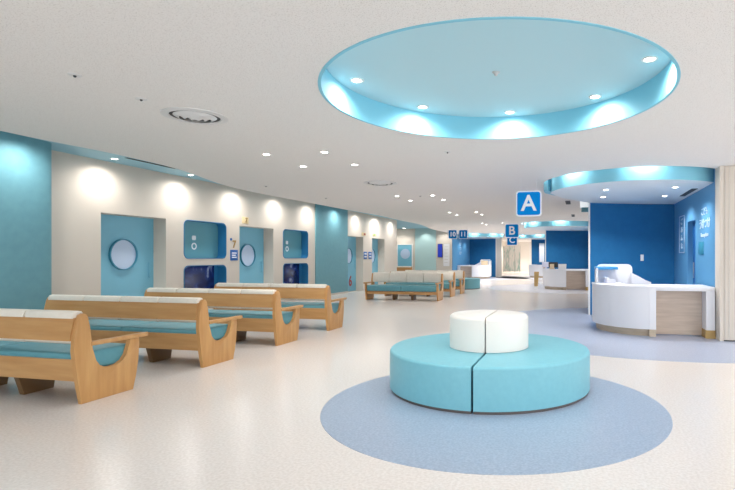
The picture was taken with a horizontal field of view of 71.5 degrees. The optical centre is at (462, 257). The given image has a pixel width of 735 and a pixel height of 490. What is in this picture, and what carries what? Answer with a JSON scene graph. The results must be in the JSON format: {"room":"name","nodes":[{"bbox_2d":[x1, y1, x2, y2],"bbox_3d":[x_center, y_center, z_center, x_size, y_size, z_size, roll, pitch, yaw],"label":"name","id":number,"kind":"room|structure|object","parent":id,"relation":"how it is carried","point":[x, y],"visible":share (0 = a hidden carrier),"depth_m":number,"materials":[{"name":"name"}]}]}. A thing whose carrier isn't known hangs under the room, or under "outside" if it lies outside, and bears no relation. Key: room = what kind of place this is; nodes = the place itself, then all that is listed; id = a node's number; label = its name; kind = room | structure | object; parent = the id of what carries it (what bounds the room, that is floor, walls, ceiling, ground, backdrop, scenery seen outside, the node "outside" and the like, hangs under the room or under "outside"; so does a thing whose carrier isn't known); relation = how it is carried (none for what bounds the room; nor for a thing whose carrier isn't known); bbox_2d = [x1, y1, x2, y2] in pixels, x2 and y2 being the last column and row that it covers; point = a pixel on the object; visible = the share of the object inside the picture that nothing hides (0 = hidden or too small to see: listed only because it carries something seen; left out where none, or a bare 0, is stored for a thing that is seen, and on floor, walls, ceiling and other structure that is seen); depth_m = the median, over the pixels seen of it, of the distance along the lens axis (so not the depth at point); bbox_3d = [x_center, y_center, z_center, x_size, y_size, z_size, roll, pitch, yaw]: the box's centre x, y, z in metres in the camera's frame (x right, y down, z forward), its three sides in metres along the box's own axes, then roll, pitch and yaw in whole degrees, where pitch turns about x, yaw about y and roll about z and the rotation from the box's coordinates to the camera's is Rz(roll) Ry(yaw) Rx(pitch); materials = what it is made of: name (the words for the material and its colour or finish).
{"room":"hospital interior","nodes":[
{"label":"hospital interior","id":0,"kind":"room"},
{"bbox_2d":[0,131,51,309],"bbox_3d":[-7.295,-0.200,2.945,0.856,2.900,9.640,0,0,13],"label":"wall","id":1,"kind":"structure","parent":0,"point":[25,162],"depth_m":6.79,"materials":[{"name":"teal paint"}]},
{"bbox_2d":[17,134,427,228],"bbox_3d":[2.513,-1.700,26.313,19.000,0.100,59.600,0,0,13],"label":"ceiling","id":2,"kind":"structure","parent":0,"point":[85,152],"depth_m":8.69,"materials":[{"name":"blue paint"}]},
{"bbox_2d":[127,157,174,168],"bbox_3d":[-5.456,-1.646,8.760,0.070,0.008,1.040,0,0,13],"label":"ceiling vent","id":3,"kind":"object","parent":2,"relation":"in","point":[127,157],"visible":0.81,"depth_m":8.66,"materials":[{"name":"grey"}]},
{"bbox_2d":[52,150,394,308],"bbox_3d":[-4.797,-0.200,14.874,0.330,2.900,14.730,0,0,13],"label":"wall","id":4,"kind":"structure","parent":0,"point":[84,189],"depth_m":10.14,"materials":[{"name":"beige paint"}]},
{"bbox_2d":[101,214,152,320],"bbox_3d":[-6.275,0.238,9.201,0.086,2.017,1.380,0,0,13],"label":"door","id":5,"kind":"structure","parent":4,"relation":"in","point":[126,242],"depth_m":9.26,"materials":[{"name":"blue"}]},
{"bbox_2d":[184,220,226,258],"bbox_3d":[-5.702,-0.375,10.886,0.250,0.808,1.268,0,0,13],"label":"trim","id":6,"kind":"structure","parent":4,"relation":"attached to","point":[211,237],"depth_m":11.10,"materials":[{"name":"blue paint"}]},
{"bbox_2d":[184,265,226,285],"bbox_3d":[-5.702,0.575,10.886,0.250,0.808,1.268,0,0,13],"label":"trim","id":7,"kind":"structure","parent":4,"relation":"attached to","point":[220,271],"depth_m":11.47,"materials":[{"name":"blue"}]},
{"bbox_2d":[184,266,213,288],"bbox_3d":[-5.800,0.575,10.836,0.019,0.770,1.090,0,0,13],"label":"panel","id":8,"kind":"object","parent":7,"relation":"in","point":[194,276],"visible":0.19,"depth_m":10.93,"materials":[{"name":"glass"}]},
{"bbox_2d":[230,250,237,260],"bbox_3d":[-5.381,-0.050,11.730,0.014,0.250,0.260,0,0,13],"label":"room sign","id":9,"kind":"object","parent":4,"relation":"attached to","point":[233,253],"visible":1,"depth_m":11.70,"materials":[{"name":"blue plastic"}]},
{"bbox_2d":[239,227,263,282],"bbox_3d":[-5.473,0.238,12.655,0.086,2.017,1.370,0,0,13],"label":"door","id":10,"kind":"structure","parent":4,"relation":"in","point":[251,240],"depth_m":12.81,"materials":[{"name":"blue"}]},
{"bbox_2d":[283,229,307,257],"bbox_3d":[-4.901,-0.375,14.339,0.250,0.808,1.298,0,0,13],"label":"trim","id":11,"kind":"structure","parent":4,"relation":"attached to","point":[297,240],"depth_m":14.67,"materials":[{"name":"blue paint"}]},
{"bbox_2d":[283,263,307,283],"bbox_3d":[-4.901,0.575,14.339,0.250,0.808,1.298,0,0,13],"label":"trim","id":12,"kind":"structure","parent":4,"relation":"attached to","point":[303,267],"depth_m":14.94,"materials":[{"name":"blue"}]},
{"bbox_2d":[284,264,298,283],"bbox_3d":[-4.999,0.575,14.290,0.019,0.770,1.120,0,0,13],"label":"panel","id":13,"kind":"object","parent":12,"relation":"in","point":[291,271],"visible":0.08,"depth_m":14.42,"materials":[{"name":"glass"}]},
{"bbox_2d":[348,236,355,290],"bbox_3d":[-4.188,0.238,18.192,0.086,2.017,1.340,0,0,13],"label":"door","id":14,"kind":"structure","parent":4,"relation":"in","point":[351,240],"depth_m":18.47,"materials":[{"name":"blue"}]},
{"bbox_2d":[372,239,377,283],"bbox_3d":[-3.707,0.238,20.267,0.086,2.017,1.300,0,0,13],"label":"door","id":15,"kind":"structure","parent":4,"relation":"in","point":[374,241],"depth_m":20.60,"materials":[{"name":"blue"}]},
{"bbox_2d":[0,0,734,241],"bbox_3d":[4.461,-1.513,25.861,15.000,0.314,59.600,0,0,13],"label":"ceiling","id":16,"kind":"structure","parent":0,"point":[256,64],"depth_m":4.61,"materials":[{"name":"white paint"}]},
{"bbox_2d":[160,107,227,124],"bbox_3d":[-2.580,-1.340,4.808,0.580,0.044,0.580,0,0,13],"label":"ceiling vent","id":17,"kind":"object","parent":16,"relation":"in","point":[183,114],"visible":1,"depth_m":4.73,"materials":[{"name":"white metal"}]},
{"bbox_2d":[363,180,396,185],"bbox_3d":[-1.516,-1.340,9.129,0.600,0.044,0.600,0,0,13],"label":"ceiling vent","id":18,"kind":"object","parent":16,"relation":"in","point":[375,182],"visible":1,"depth_m":9.02,"materials":[{"name":"white"}]},
{"bbox_2d":[448,230,456,238],"bbox_3d":[-0.405,-1.045,19.799,0.360,0.630,0.070,0,0,13],"label":"hanging sign","id":19,"kind":"object","parent":16,"relation":"hanging from","point":[452,234],"visible":0.98,"depth_m":19.77,"materials":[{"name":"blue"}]},
{"bbox_2d":[459,230,467,238],"bbox_3d":[0.015,-1.045,19.753,0.360,0.630,0.070,0,0,13],"label":"hanging sign","id":20,"kind":"object","parent":16,"relation":"hanging from","point":[463,234],"visible":0.94,"depth_m":19.72,"materials":[{"name":"blue plastic"}]},
{"bbox_2d":[505,224,518,237],"bbox_3d":[1.575,-0.993,16.034,0.450,0.735,0.070,0,0,13],"label":"hanging sign","id":21,"kind":"object","parent":16,"relation":"hanging from","point":[511,230],"visible":1,"depth_m":16.00,"materials":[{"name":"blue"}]},
{"bbox_2d":[507,238,517,245],"bbox_3d":[2.233,-0.948,22.677,0.490,0.825,0.070,0,0,13],"label":"hanging sign","id":22,"kind":"object","parent":16,"relation":"hanging from","point":[510,241],"visible":0.61,"depth_m":22.64,"materials":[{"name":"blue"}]},
{"bbox_2d":[516,177,541,216],"bbox_3d":[1.123,-1.029,8.511,0.435,0.662,0.070,0,0,13],"label":"hanging sign","id":23,"kind":"object","parent":16,"relation":"hanging from","point":[528,203],"visible":1,"depth_m":8.48,"materials":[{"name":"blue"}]},
{"bbox_2d":[580,201,587,211],"bbox_3d":[2.923,-1.225,12.000,0.210,0.270,0.080,0,0,13],"label":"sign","id":24,"kind":"object","parent":16,"relation":"hanging from","point":[583,205],"visible":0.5,"depth_m":11.97,"materials":[{"name":"white"}]},
{"bbox_2d":[0,271,734,489],"bbox_3d":[2.513,1.298,26.313,19.000,0.103,59.600,0,0,13],"label":"floor","id":25,"kind":"structure","parent":0,"point":[250,420],"depth_m":3.78,"materials":[{"name":"plastic"}]},
{"bbox_2d":[0,308,147,403],"bbox_3d":[-4.256,0.853,4.795,2.254,0.794,0.762,0,0,13],"label":"bench","id":26,"kind":"object","parent":25,"relation":"on","point":[38,348],"visible":1,"depth_m":4.34,"materials":[{"name":"brown wood"}]},
{"bbox_2d":[0,341,23,345],"bbox_3d":[-4.792,0.904,4.859,1.067,0.168,0.560,0,0,13],"label":"seat cushion","id":27,"kind":"object","parent":26,"relation":"on","point":[2,343],"depth_m":4.80,"materials":[{"name":"teal leather"}]},
{"bbox_2d":[0,308,30,341],"bbox_3d":[-4.059,0.601,4.459,0.522,0.289,0.144,0,0,13],"label":"cushion","id":28,"kind":"object","parent":26,"relation":"on","point":[12,321],"depth_m":4.35,"materials":[{"name":"leather"}]},
{"bbox_2d":[24,309,81,343],"bbox_3d":[-3.536,0.601,4.338,0.522,0.289,0.144,0,0,13],"label":"cushion","id":29,"kind":"object","parent":26,"relation":"on","point":[41,326],"depth_m":4.26,"materials":[{"name":"leather"}]},
{"bbox_2d":[0,342,125,365],"bbox_3d":[-3.747,0.904,4.616,1.067,0.168,0.560,0,0,13],"label":"seat cushion","id":30,"kind":"object","parent":26,"relation":"on","point":[21,353],"depth_m":4.40,"materials":[{"name":"teal leather"}]},
{"bbox_2d":[44,294,242,367],"bbox_3d":[-3.950,0.853,6.192,2.254,0.794,0.762,0,0,13],"label":"bench","id":31,"kind":"object","parent":25,"relation":"on","point":[214,343],"visible":0.72,"depth_m":5.82,"materials":[{"name":"brown wood"}]},
{"bbox_2d":[48,294,86,300],"bbox_3d":[-4.798,0.601,6.098,0.522,0.289,0.144,0,0,13],"label":"cushion","id":32,"kind":"object","parent":31,"relation":"on","point":[54,297],"depth_m":6.04,"materials":[{"name":"white leather"}]},
{"bbox_2d":[83,295,122,319],"bbox_3d":[-4.275,0.601,5.977,0.522,0.289,0.144,0,0,13],"label":"cushion","id":33,"kind":"object","parent":31,"relation":"on","point":[94,306],"depth_m":5.90,"materials":[{"name":"leather"}]},
{"bbox_2d":[89,319,155,330],"bbox_3d":[-4.486,0.904,6.256,1.067,0.168,0.560,0,0,13],"label":"seat cushion","id":34,"kind":"object","parent":31,"relation":"on","point":[95,324],"depth_m":6.09,"materials":[{"name":"teal leather"}]},
{"bbox_2d":[120,296,159,320],"bbox_3d":[-3.752,0.601,5.856,0.522,0.289,0.144,0,0,13],"label":"cushion","id":35,"kind":"object","parent":31,"relation":"on","point":[137,308],"depth_m":5.78,"materials":[{"name":"wood"}]},
{"bbox_2d":[122,322,227,339],"bbox_3d":[-3.440,0.904,6.013,1.067,0.168,0.560,0,0,13],"label":"seat cushion","id":36,"kind":"object","parent":31,"relation":"on","point":[156,330],"depth_m":5.82,"materials":[{"name":"teal leather"}]},
{"bbox_2d":[158,297,201,322],"bbox_3d":[-3.230,0.601,5.734,0.522,0.289,0.144,0,0,13],"label":"cushion","id":37,"kind":"object","parent":31,"relation":"on","point":[170,309],"depth_m":5.66,"materials":[{"name":"leather"}]},
{"bbox_2d":[144,288,303,345],"bbox_3d":[-3.626,0.853,7.585,2.254,0.794,0.762,0,0,13],"label":"bench","id":38,"kind":"object","parent":25,"relation":"on","point":[284,324],"visible":0.59,"depth_m":7.16,"materials":[{"name":"brown wood"}]},
{"bbox_2d":[147,288,178,292],"bbox_3d":[-4.474,0.601,7.491,0.522,0.289,0.144,0,0,13],"label":"cushion","id":39,"kind":"object","parent":38,"relation":"on","point":[150,290],"depth_m":7.42,"materials":[{"name":"white leather"}]},
{"bbox_2d":[177,288,208,307],"bbox_3d":[-3.952,0.601,7.370,0.522,0.289,0.144,0,0,13],"label":"cushion","id":40,"kind":"object","parent":38,"relation":"on","point":[203,293],"depth_m":7.30,"materials":[{"name":"leather"}]},
{"bbox_2d":[208,309,230,314],"bbox_3d":[-4.162,0.904,7.649,1.067,0.168,0.560,0,0,13],"label":"seat cushion","id":41,"kind":"object","parent":38,"relation":"on","point":[210,311],"depth_m":7.60,"materials":[{"name":"teal leather"}]},
{"bbox_2d":[208,289,241,308],"bbox_3d":[-3.429,0.601,7.249,0.522,0.289,0.144,0,0,13],"label":"cushion","id":42,"kind":"object","parent":38,"relation":"on","point":[217,298],"depth_m":7.17,"materials":[{"name":"leather"}]},
{"bbox_2d":[209,310,292,323],"bbox_3d":[-3.117,0.904,7.406,1.067,0.168,0.560,0,0,13],"label":"seat cushion","id":43,"kind":"object","parent":38,"relation":"on","point":[249,316],"depth_m":7.19,"materials":[{"name":"teal leather"}]},
{"bbox_2d":[241,289,275,309],"bbox_3d":[-2.906,0.601,7.127,0.522,0.289,0.144,0,0,13],"label":"cushion","id":44,"kind":"object","parent":38,"relation":"on","point":[250,298],"depth_m":7.05,"materials":[{"name":"wood"}]},
{"bbox_2d":[213,283,346,330],"bbox_3d":[-3.294,0.853,9.017,2.254,0.794,0.762,0,0,13],"label":"bench","id":45,"kind":"object","parent":25,"relation":"on","point":[333,313],"visible":0.56,"depth_m":8.57,"materials":[{"name":"brown wood"}]},
{"bbox_2d":[216,283,243,286],"bbox_3d":[-4.142,0.601,8.923,0.522,0.289,0.144,0,0,13],"label":"cushion","id":46,"kind":"object","parent":45,"relation":"on","point":[218,284],"depth_m":8.85,"materials":[{"name":"white leather"}]},
{"bbox_2d":[242,283,269,286],"bbox_3d":[-3.619,0.601,8.802,0.522,0.289,0.144,0,0,13],"label":"cushion","id":47,"kind":"object","parent":45,"relation":"on","point":[243,284],"depth_m":8.74,"materials":[{"name":"white leather"}]},
{"bbox_2d":[269,283,297,299],"bbox_3d":[-3.097,0.601,8.681,0.522,0.289,0.144,0,0,13],"label":"cushion","id":48,"kind":"object","parent":45,"relation":"on","point":[287,291],"depth_m":8.59,"materials":[{"name":"beige leather"}]},
{"bbox_2d":[281,302,338,312],"bbox_3d":[-2.785,0.904,8.838,1.067,0.168,0.560,0,0,13],"label":"seat cushion","id":49,"kind":"object","parent":45,"relation":"on","point":[309,307],"depth_m":8.59,"materials":[{"name":"teal leather"}]},
{"bbox_2d":[297,284,326,300],"bbox_3d":[-2.574,0.601,8.559,0.522,0.289,0.144,0,0,13],"label":"cushion","id":50,"kind":"object","parent":45,"relation":"on","point":[308,292],"depth_m":8.48,"materials":[{"name":"beige leather"}]},
{"bbox_2d":[363,272,443,300],"bbox_3d":[-1.745,0.853,14.665,2.254,0.794,0.762,0,0,13],"label":"bench","id":51,"kind":"object","parent":25,"relation":"on","point":[437,278],"visible":1,"depth_m":14.67,"materials":[{"name":"brown wood"}]},
{"bbox_2d":[373,272,389,281],"bbox_3d":[-2.465,0.601,15.123,0.522,0.289,0.144,0,0,13],"label":"cushion","id":52,"kind":"object","parent":51,"relation":"on","point":[377,276],"depth_m":15.07,"materials":[{"name":"beige leather"}]},
{"bbox_2d":[367,284,402,290],"bbox_3d":[-2.255,0.904,14.844,1.067,0.168,0.560,0,0,13],"label":"seat cushion","id":53,"kind":"object","parent":51,"relation":"on","point":[373,287],"depth_m":14.58,"materials":[{"name":"teal leather"}]},
{"bbox_2d":[389,272,406,281],"bbox_3d":[-1.943,0.601,15.001,0.522,0.289,0.144,0,0,13],"label":"cushion","id":54,"kind":"object","parent":51,"relation":"on","point":[393,276],"depth_m":14.95,"materials":[{"name":"beige leather"}]},
{"bbox_2d":[406,273,423,281],"bbox_3d":[-1.420,0.601,14.880,0.522,0.289,0.144,0,0,13],"label":"cushion","id":55,"kind":"object","parent":51,"relation":"on","point":[410,277],"depth_m":14.83,"materials":[{"name":"beige leather"}]},
{"bbox_2d":[401,285,440,291],"bbox_3d":[-1.210,0.904,14.601,1.067,0.168,0.560,0,0,13],"label":"seat cushion","id":56,"kind":"object","parent":51,"relation":"on","point":[404,288],"depth_m":14.35,"materials":[{"name":"teal leather"}]},
{"bbox_2d":[424,273,441,282],"bbox_3d":[-0.897,0.601,14.759,0.522,0.289,0.144,0,0,13],"label":"cushion","id":57,"kind":"object","parent":51,"relation":"on","point":[428,277],"depth_m":14.71,"materials":[{"name":"beige leather"}]},
{"bbox_2d":[397,266,412,270],"bbox_3d":[-3.635,0.853,26.209,2.254,0.794,0.762,0,0,13],"label":"bench","id":58,"kind":"object","parent":25,"relation":"on","point":[399,268],"visible":0.11,"depth_m":25.71,"materials":[{"name":"brown wood"}]},
{"bbox_2d":[384,271,455,296],"bbox_3d":[-1.411,0.853,16.107,2.254,0.794,0.762,0,0,13],"label":"bench","id":59,"kind":"object","parent":25,"relation":"on","point":[447,275],"visible":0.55,"depth_m":16.09,"materials":[{"name":"brown wood"}]},
{"bbox_2d":[386,282,421,284],"bbox_3d":[-1.920,0.904,16.285,1.067,0.168,0.560,0,0,13],"label":"seat cushion","id":60,"kind":"object","parent":59,"relation":"on","point":[398,283],"depth_m":16.05,"materials":[{"name":"teal leather"}]},
{"bbox_2d":[417,282,452,288],"bbox_3d":[-0.875,0.904,16.043,1.067,0.168,0.560,0,0,13],"label":"seat cushion","id":61,"kind":"object","parent":59,"relation":"on","point":[449,285],"depth_m":15.76,"materials":[{"name":"teal leather"}]},
{"bbox_2d":[438,271,453,279],"bbox_3d":[-0.563,0.601,16.201,0.522,0.289,0.144,0,0,13],"label":"cushion","id":62,"kind":"object","parent":59,"relation":"on","point":[447,275],"depth_m":16.13,"materials":[{"name":"beige leather"}]},
{"bbox_2d":[405,270,464,293],"bbox_3d":[-1.101,0.853,17.441,2.254,0.794,0.762,0,0,13],"label":"bench","id":63,"kind":"object","parent":25,"relation":"on","point":[459,274],"visible":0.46,"depth_m":17.44,"materials":[{"name":"brown wood"}]},
{"bbox_2d":[444,280,462,285],"bbox_3d":[-0.565,0.904,17.378,1.067,0.168,0.560,0,0,13],"label":"seat cushion","id":64,"kind":"object","parent":63,"relation":"on","point":[458,283],"depth_m":17.02,"materials":[{"name":"teal leather"}]},
{"bbox_2d":[449,270,462,278],"bbox_3d":[-0.253,0.601,17.535,0.522,0.289,0.144,0,0,13],"label":"cushion","id":65,"kind":"object","parent":63,"relation":"on","point":[458,273],"depth_m":17.47,"materials":[{"name":"beige leather"}]},
{"bbox_2d":[447,278,479,289],"bbox_3d":[-0.025,1.045,20.024,1.440,0.410,1.440,0,0,13],"label":"round ottoman","id":66,"kind":"object","parent":25,"relation":"on","point":[470,283],"visible":0.44,"depth_m":19.42,"materials":[{"name":"teal"}]},
{"bbox_2d":[458,278,479,288],"bbox_3d":[0.331,1.031,19.941,0.710,0.382,1.440,0,0,13],"label":"seat cushion","id":67,"kind":"object","parent":66,"relation":"on","point":[470,283],"depth_m":19.44,"materials":[{"name":"teal leather"}]},
{"bbox_2d":[457,259,491,278],"bbox_3d":[0.728,0.690,29.701,1.800,1.120,1.606,0,0,13],"label":"reception desk","id":68,"kind":"object","parent":25,"relation":"on","point":[480,271],"depth_m":29.18,"materials":[{"name":"white"}]},
{"bbox_2d":[390,310,589,414],"bbox_3d":[0.254,0.900,4.899,1.924,0.700,1.923,0,0,13],"label":"round ottoman","id":69,"kind":"object","parent":25,"relation":"on","point":[488,362],"visible":1,"depth_m":4.22,"materials":[{"name":"teal"}]},
{"bbox_2d":[390,333,484,410],"bbox_3d":[-0.202,1.046,5.005,0.987,0.352,1.923,0,0,13],"label":"seat cushion","id":70,"kind":"object","parent":69,"relation":"on","point":[427,371],"depth_m":4.19,"materials":[{"name":"teal leather"}]},
{"bbox_2d":[450,310,496,352],"bbox_3d":[0.081,0.708,4.940,0.414,0.316,0.770,0,0,13],"label":"backrest cushion","id":71,"kind":"object","parent":69,"relation":"on","point":[468,328],"depth_m":4.59,"materials":[{"name":"white leather"}]},
{"bbox_2d":[486,310,527,352],"bbox_3d":[0.462,0.708,4.851,0.344,0.316,0.766,0,0,13],"label":"backrest cushion","id":72,"kind":"object","parent":69,"relation":"on","point":[506,330],"depth_m":4.56,"materials":[{"name":"white leather"}]},
{"bbox_2d":[473,334,589,411],"bbox_3d":[0.745,1.046,4.786,0.917,0.352,1.922,0,0,13],"label":"seat cushion","id":73,"kind":"object","parent":69,"relation":"on","point":[548,373],"depth_m":4.06,"materials":[{"name":"teal leather"}]},
{"bbox_2d":[503,246,519,272],"bbox_3d":[3.885,0.160,39.751,1.380,2.180,0.060,0,0,13],"label":"glass screen","id":74,"kind":"object","parent":25,"relation":"on","point":[511,254],"visible":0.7,"depth_m":39.74,"materials":[{"name":"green glass"}]},
{"bbox_2d":[534,272,538,288],"bbox_3d":[2.915,0.910,19.752,0.190,0.680,0.040,0,0,13],"label":"panel","id":75,"kind":"object","parent":25,"relation":"on","point":[536,274],"visible":1,"depth_m":19.73,"materials":[{"name":"brown wood"}]},
{"bbox_2d":[529,265,544,277],"bbox_3d":[4.930,0.855,30.831,1.800,0.790,1.306,0,0,13],"label":"reception desk","id":76,"kind":"object","parent":25,"relation":"on","point":[532,268],"depth_m":30.40,"materials":[{"name":"white"}]},
{"bbox_2d":[543,269,587,289],"bbox_3d":[4.029,0.855,19.645,1.800,0.790,1.306,0,0,13],"label":"reception desk","id":77,"kind":"object","parent":25,"relation":"on","point":[556,279],"depth_m":19.18,"materials":[{"name":"white"}]},
{"bbox_2d":[592,264,714,338],"bbox_3d":[3.161,0.690,8.605,1.800,1.120,1.606,0,0,13],"label":"reception desk","id":78,"kind":"object","parent":25,"relation":"on","point":[631,305],"depth_m":8.00,"materials":[{"name":"white"}]},
{"bbox_2d":[594,266,617,269],"bbox_3d":[2.633,0.198,9.203,0.390,0.045,0.600,0,0,13],"label":"shelf","id":79,"kind":"object","parent":78,"relation":"attached to","point":[599,267],"depth_m":8.93,"materials":[{"name":"blue"}]},
{"bbox_2d":[603,277,614,282],"bbox_3d":[2.607,0.406,8.891,0.160,0.107,0.180,0,0,-4],"label":"telephone","id":80,"kind":"object","parent":78,"relation":"on","point":[607,280],"visible":0.97,"depth_m":8.80,"materials":[{"name":"white plastic"}]},
{"bbox_2d":[592,282,655,288],"bbox_3d":[2.711,0.477,8.556,0.946,0.035,1.306,0,0,13],"label":"countertop","id":81,"kind":"structure","parent":78,"relation":"on","point":[617,284],"depth_m":8.14,"materials":[{"name":"white"}]},
{"bbox_2d":[395,220,396,270],"bbox_3d":[-4.728,-0.200,22.537,3.600,2.900,0.230,0,0,13],"label":"wall","id":82,"kind":"structure","parent":0,"point":[395,220],"depth_m":22.14,"materials":[{"name":"beige paint"}]},
{"bbox_2d":[397,228,451,269],"bbox_3d":[-2.794,-0.200,28.817,4.530,2.900,0.320,0,0,13],"label":"wall","id":83,"kind":"structure","parent":0,"point":[425,238],"depth_m":28.50,"materials":[{"name":"teal paint"}]},
{"bbox_2d":[397,244,412,268],"bbox_3d":[-3.362,0.240,28.825,0.960,2.020,0.040,0,0,13],"label":"door","id":84,"kind":"structure","parent":83,"relation":"in","point":[404,251],"depth_m":28.81,"materials":[{"name":"blue"}]},
{"bbox_2d":[438,244,442,256],"bbox_3d":[-1.298,-0.380,28.298,0.280,0.760,0.056,0,0,13],"label":"wall screen","id":85,"kind":"object","parent":83,"relation":"attached to","point":[440,246],"visible":1,"depth_m":28.27,"materials":[{"name":"blue"}]},
{"bbox_2d":[443,243,449,266],"bbox_3d":[-0.934,-0.130,28.226,0.400,1.300,0.032,0,0,13],"label":"notice board","id":86,"kind":"object","parent":83,"relation":"attached to","point":[446,247],"visible":1,"depth_m":28.21,"materials":[{"name":"grey"}]},
{"bbox_2d":[452,234,469,269],"bbox_3d":[-0.140,-0.195,30.501,0.180,2.890,4.740,0,0,13],"label":"wall","id":87,"kind":"structure","parent":0,"point":[464,258],"depth_m":30.05,"materials":[{"name":"blue paint"}]},
{"bbox_2d":[458,233,502,238],"bbox_3d":[1.265,-1.410,30.468,2.592,0.460,3.870,0,0,13],"label":"ceiling","id":88,"kind":"structure","parent":0,"point":[474,235],"depth_m":28.83,"materials":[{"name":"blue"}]},
{"bbox_2d":[470,239,495,276],"bbox_3d":[1.288,0.035,32.172,2.021,2.430,0.225,0,0,34],"label":"wall","id":89,"kind":"structure","parent":0,"point":[480,249],"depth_m":32.09,"materials":[{"name":"blue paint"}]},
{"bbox_2d":[327,19,670,116],"bbox_3d":[0.274,-1.637,4.279,2.890,0.065,2.890,0,0,13],"label":"ceiling","id":90,"kind":"structure","parent":0,"point":[543,66],"depth_m":4.22,"materials":[{"name":"teal paint"}]},
{"bbox_2d":[349,78,363,82],"bbox_3d":[-0.962,-1.601,4.521,0.132,0.008,0.132,0,0,13],"label":"recessed light","id":91,"kind":"object","parent":90,"relation":"in","point":[353,80],"visible":1,"depth_m":4.52,"materials":[{"name":"white paint"}]},
{"bbox_2d":[641,56,657,62],"bbox_3d":[1.511,-1.601,4.037,0.132,0.008,0.132,0,0,13],"label":"recessed light","id":92,"kind":"object","parent":90,"relation":"in","point":[648,59],"visible":1,"depth_m":4.04,"materials":[{"name":"white paint"}]},
{"bbox_2d":[496,238,501,276],"bbox_3d":[2.269,-0.055,31.590,0.360,2.610,0.230,0,0,13],"label":"wall","id":93,"kind":"structure","parent":0,"point":[498,240],"depth_m":31.48,"materials":[{"name":"beige paint"}]},
{"bbox_2d":[502,241,507,272],"bbox_3d":[2.758,-0.055,38.986,0.150,2.610,12.800,0,0,13],"label":"wall","id":94,"kind":"structure","parent":0,"point":[504,243],"depth_m":40.62,"materials":[{"name":"beige paint"}]},
{"bbox_2d":[517,242,530,270],"bbox_3d":[5.713,-0.055,44.973,3.200,2.610,0.200,0,0,13],"label":"wall","id":95,"kind":"structure","parent":0,"point":[525,247],"depth_m":44.89,"materials":[{"name":"white paint"}]},
{"bbox_2d":[518,235,544,239],"bbox_3d":[4.819,-1.410,31.901,2.592,0.460,3.870,0,0,13],"label":"ceiling","id":96,"kind":"structure","parent":0,"point":[531,237],"depth_m":30.46,"materials":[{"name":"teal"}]},
{"bbox_2d":[532,240,544,264],"bbox_3d":[5.549,0.035,33.441,2.021,2.430,0.225,0,0,-7],"label":"wall","id":97,"kind":"structure","parent":0,"point":[535,243],"depth_m":33.28,"materials":[{"name":"blue paint"}]},
{"bbox_2d":[539,243,543,261],"bbox_3d":[5.158,-0.300,32.643,0.340,1.240,0.034,0,0,-7],"label":"notice board","id":98,"kind":"object","parent":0,"point":[541,245],"visible":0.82,"depth_m":32.62,"materials":[{"name":"white paint"}]},
{"bbox_2d":[544,179,552,194],"bbox_3d":[1.625,-1.425,9.430,0.141,0.430,0.805,0,0,17],"label":"ceiling","id":99,"kind":"structure","parent":0,"point":[547,184],"depth_m":9.12,"materials":[{"name":"teal paint"}]},
{"bbox_2d":[525,221,587,230],"bbox_3d":[3.918,-1.410,20.716,2.592,0.460,3.870,0,0,13],"label":"ceiling","id":100,"kind":"structure","parent":0,"point":[544,225],"depth_m":19.22,"materials":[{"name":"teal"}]},
{"bbox_2d":[546,231,587,268],"bbox_3d":[4.647,0.035,22.256,2.021,2.430,0.225,0,0,-7],"label":"wall","id":101,"kind":"structure","parent":0,"point":[570,248],"depth_m":22.22,"materials":[{"name":"blue paint"}]},
{"bbox_2d":[590,203,673,314],"bbox_3d":[3.746,0.035,11.070,2.021,2.430,0.225,0,0,-7],"label":"wall","id":102,"kind":"structure","parent":0,"point":[619,233],"depth_m":11.04,"materials":[{"name":"blue paint"}]},
{"bbox_2d":[588,203,589,314],"bbox_3d":[2.760,0.035,10.909,0.035,2.430,0.180,0,0,13],"label":"trim","id":103,"kind":"structure","parent":102,"relation":"attached to","point":[588,203],"depth_m":10.82,"materials":[{"name":"white paint"}]},
{"bbox_2d":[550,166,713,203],"bbox_3d":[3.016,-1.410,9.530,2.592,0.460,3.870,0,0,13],"label":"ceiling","id":104,"kind":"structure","parent":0,"point":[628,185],"depth_m":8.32,"materials":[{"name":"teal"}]},
{"bbox_2d":[674,166,723,340],"bbox_3d":[4.369,-0.200,9.329,0.205,2.900,3.950,0,0,13],"label":"wall","id":105,"kind":"structure","parent":0,"point":[691,206],"depth_m":8.30,"materials":[{"name":"blue paint"}]},
{"bbox_2d":[679,215,684,252],"bbox_3d":[4.495,-0.470,10.249,0.016,0.760,0.500,0,0,13],"label":"framed notice","id":106,"kind":"object","parent":105,"relation":"attached to","point":[681,218],"visible":1,"depth_m":10.18,"materials":[{"name":"blue"}]},
{"bbox_2d":[693,221,694,284],"bbox_3d":[4.417,0.274,9.390,0.060,1.947,0.670,0,0,13],"label":"door","id":107,"kind":"structure","parent":105,"relation":"in","point":[694,221],"depth_m":9.61,"materials":[{"name":"blue"}]},
{"bbox_2d":[698,241,703,253],"bbox_3d":[4.126,-0.160,8.651,0.012,0.220,0.340,0,0,13],"label":"wall plate","id":108,"kind":"object","parent":105,"relation":"attached to","point":[700,244],"visible":1,"depth_m":8.59,"materials":[{"name":"blue"}]},
{"bbox_2d":[699,207,709,237],"bbox_3d":[4.070,-0.587,8.410,0.008,0.520,0.718,0,0,13],"label":"wall lettering","id":109,"kind":"object","parent":105,"relation":"attached to","point":[706,210],"depth_m":8.35,"materials":[{"name":"white"}]},
{"bbox_3d":[5.799,-0.200,7.072,3.900,2.900,0.120,0,0,13],"label":"wall","id":110,"kind":"structure","parent":0,"visible":0},
{"bbox_2d":[724,166,734,341],"bbox_3d":[4.346,-0.050,7.327,0.945,2.600,0.041,0,0,13],"label":"door","id":111,"kind":"structure","parent":110,"relation":"in","point":[729,171],"depth_m":7.40,"materials":[{"name":"beige wood"}]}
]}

